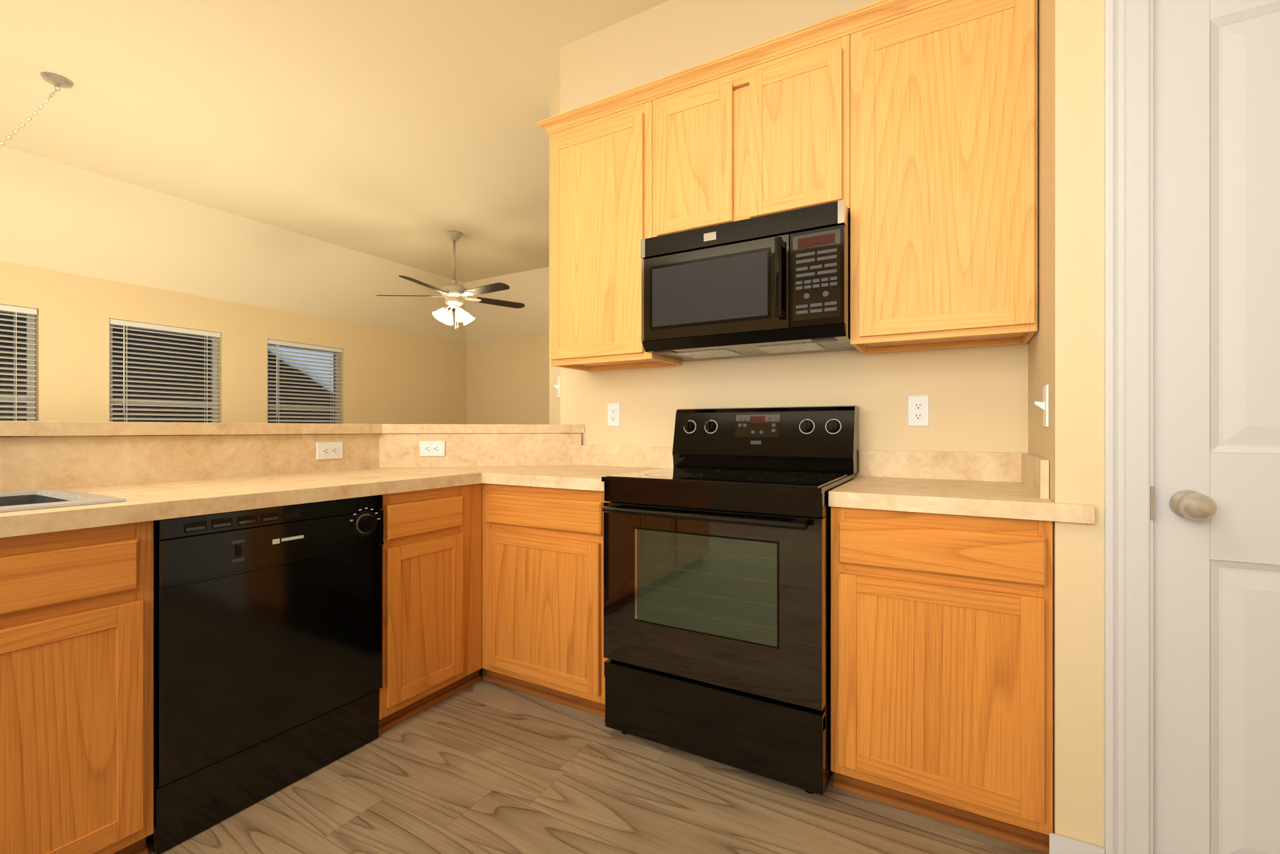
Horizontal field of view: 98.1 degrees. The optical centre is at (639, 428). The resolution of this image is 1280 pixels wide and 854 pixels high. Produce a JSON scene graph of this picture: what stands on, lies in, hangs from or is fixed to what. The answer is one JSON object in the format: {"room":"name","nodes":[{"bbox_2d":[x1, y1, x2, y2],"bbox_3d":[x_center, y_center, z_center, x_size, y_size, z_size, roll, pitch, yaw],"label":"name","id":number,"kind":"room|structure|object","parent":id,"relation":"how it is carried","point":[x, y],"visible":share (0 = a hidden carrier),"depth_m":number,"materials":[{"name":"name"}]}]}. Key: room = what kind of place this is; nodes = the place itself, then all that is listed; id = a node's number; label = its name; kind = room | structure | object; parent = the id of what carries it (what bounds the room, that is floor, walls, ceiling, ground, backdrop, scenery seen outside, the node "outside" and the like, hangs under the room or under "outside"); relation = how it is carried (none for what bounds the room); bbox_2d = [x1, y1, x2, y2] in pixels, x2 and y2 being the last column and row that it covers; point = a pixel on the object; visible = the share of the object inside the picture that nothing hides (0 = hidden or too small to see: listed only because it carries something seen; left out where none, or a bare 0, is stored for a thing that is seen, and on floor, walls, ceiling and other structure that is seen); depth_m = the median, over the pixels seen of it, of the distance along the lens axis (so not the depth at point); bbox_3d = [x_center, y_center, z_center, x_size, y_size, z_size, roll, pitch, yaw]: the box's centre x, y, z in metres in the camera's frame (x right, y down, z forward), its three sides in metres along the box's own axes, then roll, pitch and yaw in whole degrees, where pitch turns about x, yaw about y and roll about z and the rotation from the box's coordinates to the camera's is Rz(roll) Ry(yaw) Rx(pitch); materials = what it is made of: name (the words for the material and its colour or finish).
{"room":"kitchen","nodes":[
{"label":"kitchen","id":0,"kind":"room"},
{"bbox_2d":[0,261,466,436],"bbox_3d":[-5.250,-0.466,4.334,0.150,3.130,10.300,0,0,30],"label":"wall","id":1,"kind":"structure","parent":0,"point":[389,376],"depth_m":5.85,"materials":[{"name":"beige paint"}]},
{"bbox_2d":[0,304,36,420],"bbox_3d":[-5.273,-0.261,4.267,0.154,1.474,0.874,0,0,30],"label":"window blind","id":2,"kind":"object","parent":1,"relation":"in","point":[17,365],"depth_m":4.56,"materials":[{"name":"white paint"}]},
{"bbox_2d":[109,318,220,435],"bbox_3d":[-4.616,-0.261,5.415,0.154,1.474,0.876,0,0,30],"label":"window blind","id":3,"kind":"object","parent":1,"relation":"in","point":[159,373],"depth_m":5.39,"materials":[{"name":"white paint"}]},
{"bbox_2d":[267,338,342,434],"bbox_3d":[-3.960,-0.261,6.560,0.154,1.474,0.873,0,0,30],"label":"window blind","id":4,"kind":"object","parent":1,"relation":"in","point":[304,385],"depth_m":6.56,"materials":[{"name":"white paint"}]},
{"bbox_2d":[0,0,669,342],"bbox_3d":[-1.475,-1.746,2.173,8.850,0.810,10.300,0,0,30],"label":"ceiling","id":5,"kind":"structure","parent":0,"point":[345,160],"depth_m":4.03,"materials":[{"name":"beige paint"}]},
{"bbox_2d":[0,71,73,145],"bbox_3d":[-3.701,-1.663,2.670,0.132,0.734,1.409,0,0,30],"label":"pendant light","id":6,"kind":"object","parent":5,"relation":"hanging from","point":[59,81],"visible":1,"depth_m":3.19,"materials":[{"name":"beige metal"}]},
{"bbox_2d":[376,230,524,329],"bbox_3d":[-1.885,-1.536,5.708,1.469,0.989,1.506,0,0,30],"label":"ceiling fan","id":7,"kind":"object","parent":5,"relation":"hanging from","point":[454,294],"visible":1,"depth_m":5.68,"materials":[{"name":"black metal"}]},
{"bbox_2d":[466,333,549,424],"bbox_3d":[-0.755,-0.466,7.608,4.400,3.130,0.150,0,0,30],"label":"wall","id":8,"kind":"structure","parent":0,"point":[507,380],"depth_m":8.20,"materials":[{"name":"beige paint"}]},
{"bbox_2d":[146,668,1047,853],"bbox_3d":[-1.475,1.159,2.173,9.150,0.120,10.600,0,0,30],"label":"floor","id":9,"kind":"structure","parent":0,"point":[482,767],"depth_m":1.62,"materials":[{"name":"wood"}]},
{"bbox_2d":[0,520,153,853],"bbox_3d":[-1.723,0.665,1.167,0.619,0.867,0.915,0,0,30],"label":"base cabinet","id":10,"kind":"object","parent":9,"relation":"on","point":[76,691],"visible":0.92,"depth_m":1.29,"materials":[{"name":"brown wood"}]},
{"bbox_2d":[0,433,469,538],"bbox_3d":[-1.456,0.127,1.632,0.660,0.207,3.280,0,0,30],"label":"countertop","id":11,"kind":"structure","parent":10,"relation":"on","point":[147,478],"depth_m":1.86,"materials":[{"name":"stone"}]},
{"bbox_2d":[0,487,126,511],"bbox_3d":[-1.743,0.265,1.177,0.515,0.180,0.845,0,0,30],"label":"stainless steel sink","id":12,"kind":"object","parent":11,"relation":"in","point":[23,499],"visible":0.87,"depth_m":1.50,"materials":[{"name":"grey metal"}]},
{"bbox_2d":[0,433,343,436],"bbox_3d":[-1.941,0.561,1.566,0.115,1.076,2.685,0,0,30],"label":"wall","id":13,"kind":"structure","parent":9,"relation":"on","point":[268,434],"depth_m":2.01,"materials":[{"name":"beige paint"}]},
{"bbox_2d":[0,420,584,436],"bbox_3d":[-1.542,-0.002,1.690,1.004,0.045,3.296,0,0,30],"label":"bar ledge","id":14,"kind":"object","parent":13,"relation":"on","point":[24,428],"visible":1,"depth_m":2.12,"materials":[{"name":"laminate"}]},
{"bbox_2d":[316,441,342,459],"bbox_3d":[-1.360,0.095,2.437,0.007,0.076,0.118,0,0,30],"label":"outlet","id":15,"kind":"object","parent":13,"relation":"attached to","point":[329,450],"visible":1,"depth_m":2.43,"materials":[{"name":"white plastic"}]},
{"bbox_2d":[146,495,383,853],"bbox_3d":[-1.299,0.663,1.821,0.604,0.864,0.630,0,0,30],"label":"dishwasher","id":16,"kind":"object","parent":9,"relation":"on","point":[267,651],"visible":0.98,"depth_m":1.62,"materials":[{"name":"black plastic"}]},
{"bbox_2d":[378,483,481,733],"bbox_3d":[-1.032,0.665,2.334,0.579,0.867,0.515,0,0,30],"label":"base cabinet","id":17,"kind":"object","parent":9,"relation":"on","point":[432,600],"visible":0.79,"depth_m":2.15,"materials":[{"name":"brown wood"}]},
{"bbox_2d":[461,433,568,433],"bbox_3d":[-0.775,0.561,2.772,0.701,1.076,0.656,0,0,30],"label":"wall","id":18,"kind":"structure","parent":9,"relation":"on","point":[462,433],"depth_m":2.85,"materials":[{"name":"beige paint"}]},
{"bbox_2d":[419,440,444,456],"bbox_3d":[-1.008,0.095,2.695,0.118,0.076,0.007,0,0,-12],"label":"outlet","id":19,"kind":"object","parent":18,"relation":"attached to","point":[432,448],"visible":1,"depth_m":2.69,"materials":[{"name":"white plastic"}]},
{"bbox_2d":[481,483,608,716],"bbox_3d":[-0.261,0.665,2.495,0.728,0.867,0.623,0,0,30],"label":"base cabinet","id":20,"kind":"object","parent":9,"relation":"on","point":[542,592],"visible":0.65,"depth_m":2.21,"materials":[{"name":"brown wood"}]},
{"bbox_2d":[470,433,673,491],"bbox_3d":[-0.245,0.127,2.436,0.642,0.207,0.718,0,0,30],"label":"countertop","id":21,"kind":"structure","parent":20,"relation":"on","point":[554,460],"depth_m":2.74,"materials":[{"name":"stone"}]},
{"bbox_2d":[601,405,859,794],"bbox_3d":[0.355,0.504,2.065,0.758,1.190,0.753,0,0,30],"label":"electric range","id":22,"kind":"object","parent":9,"relation":"on","point":[717,591],"visible":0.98,"depth_m":1.80,"materials":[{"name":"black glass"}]},
{"bbox_2d":[830,506,1053,853],"bbox_3d":[0.958,0.665,1.797,0.543,0.867,0.623,0,0,30],"label":"base cabinet","id":23,"kind":"object","parent":9,"relation":"on","point":[942,667],"visible":0.79,"depth_m":1.52,"materials":[{"name":"brown wood"}]},
{"bbox_2d":[828,450,1079,523],"bbox_3d":[0.967,0.157,1.788,0.570,0.147,0.638,0,0,30],"label":"countertop","id":24,"kind":"structure","parent":23,"relation":"on","point":[1004,485],"depth_m":1.71,"materials":[{"name":"stone"}]},
{"bbox_2d":[549,0,1028,477],"bbox_3d":[1.288,-0.466,4.163,2.568,3.130,3.800,0,0,30],"label":"wall","id":25,"kind":"structure","parent":0,"point":[978,399],"depth_m":2.43,"materials":[{"name":"beige paint"}]},
{"bbox_2d":[553,376,559,398],"bbox_3d":[-0.442,-0.226,3.015,0.052,0.116,0.052,0,0,30],"label":"light switch","id":26,"kind":"object","parent":25,"relation":"attached to","point":[557,386],"visible":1,"depth_m":2.99,"materials":[{"name":"white plastic"}]},
{"bbox_2d":[607,402,619,426],"bbox_3d":[-0.132,-0.072,2.782,0.074,0.118,0.007,0,0,30],"label":"outlet","id":27,"kind":"object","parent":25,"relation":"attached to","point":[613,414],"visible":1,"depth_m":2.78,"materials":[{"name":"white plastic"}]},
{"bbox_2d":[550,100,682,371],"bbox_3d":[-0.114,-0.849,2.587,0.540,1.105,0.319,0,0,30],"label":"upper cabinet","id":28,"kind":"object","parent":25,"relation":"attached to","point":[600,198],"visible":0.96,"depth_m":2.45,"materials":[{"name":"brown wood"}]},
{"bbox_2d":[652,34,849,237],"bbox_3d":[0.462,-1.087,2.257,0.785,0.628,0.319,0,0,30],"label":"upper cabinet","id":29,"kind":"object","parent":25,"relation":"attached to","point":[770,137],"visible":0.73,"depth_m":2.09,"materials":[{"name":"brown wood"}]},
{"bbox_2d":[536,0,951,134],"bbox_3d":[0.434,-1.403,2.259,1.908,0.048,0.348,0,0,30],"label":"crown molding","id":30,"kind":"structure","parent":29,"relation":"attached to","point":[862,18],"depth_m":2.10,"materials":[{"name":"brown wood"}]},
{"bbox_2d":[640,199,857,361],"bbox_3d":[0.433,-0.539,2.205,0.783,0.454,0.432,0,0,30],"label":"over-the-range microwave","id":31,"kind":"object","parent":29,"relation":"attached to","point":[775,284],"visible":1,"depth_m":2.03,"materials":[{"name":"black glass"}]},
{"bbox_2d":[907,395,929,426],"bbox_3d":[1.054,-0.069,2.103,0.074,0.118,0.007,0,0,30],"label":"outlet","id":32,"kind":"object","parent":25,"relation":"attached to","point":[918,410],"visible":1,"depth_m":2.10,"materials":[{"name":"white plastic"}]},
{"bbox_2d":[850,0,1037,354],"bbox_3d":[1.036,-0.849,1.928,0.535,1.105,0.319,0,0,30],"label":"upper cabinet","id":33,"kind":"object","parent":25,"relation":"attached to","point":[944,175],"visible":0.94,"depth_m":1.78,"materials":[{"name":"brown wood"}]},
{"bbox_2d":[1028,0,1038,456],"bbox_3d":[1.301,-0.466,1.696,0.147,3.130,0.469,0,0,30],"label":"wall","id":34,"kind":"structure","parent":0,"point":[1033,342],"depth_m":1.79,"materials":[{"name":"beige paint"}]},
{"bbox_2d":[1034,384,1048,426],"bbox_3d":[1.108,-0.063,1.535,0.027,0.116,0.072,0,0,30],"label":"light switch","id":35,"kind":"object","parent":34,"relation":"attached to","point":[1044,405],"visible":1,"depth_m":1.51,"materials":[{"name":"white plastic"}]},
{"bbox_2d":[1038,0,1104,847],"bbox_3d":[1.814,-0.466,1.028,1.702,3.130,0.120,0,0,30],"label":"wall","id":36,"kind":"structure","parent":0,"point":[1066,352],"depth_m":1.38,"materials":[{"name":"beige paint"}]},
{"bbox_2d":[1049,832,1104,853],"bbox_3d":[1.774,1.056,0.973,1.714,0.085,0.013,0,0,30],"label":"baseboard","id":37,"kind":"structure","parent":36,"relation":"attached to","point":[1059,844],"depth_m":1.37,"materials":[{"name":"white paint"}]},
{"bbox_2d":[1104,0,1154,853],"bbox_3d":[1.581,-0.169,1.151,0.982,2.535,0.139,0,0,30],"label":"door frame","id":38,"kind":"structure","parent":36,"relation":"attached to","point":[1127,426],"depth_m":1.32,"materials":[{"name":"white paint"}]},
{"bbox_2d":[1153,0,1279,853],"bbox_3d":[1.552,-0.127,1.101,0.797,2.428,0.119,0,0,30],"label":"interior door","id":39,"kind":"structure","parent":36,"relation":"in","point":[1217,425],"depth_m":1.27,"materials":[{"name":"white paint"}]}
]}

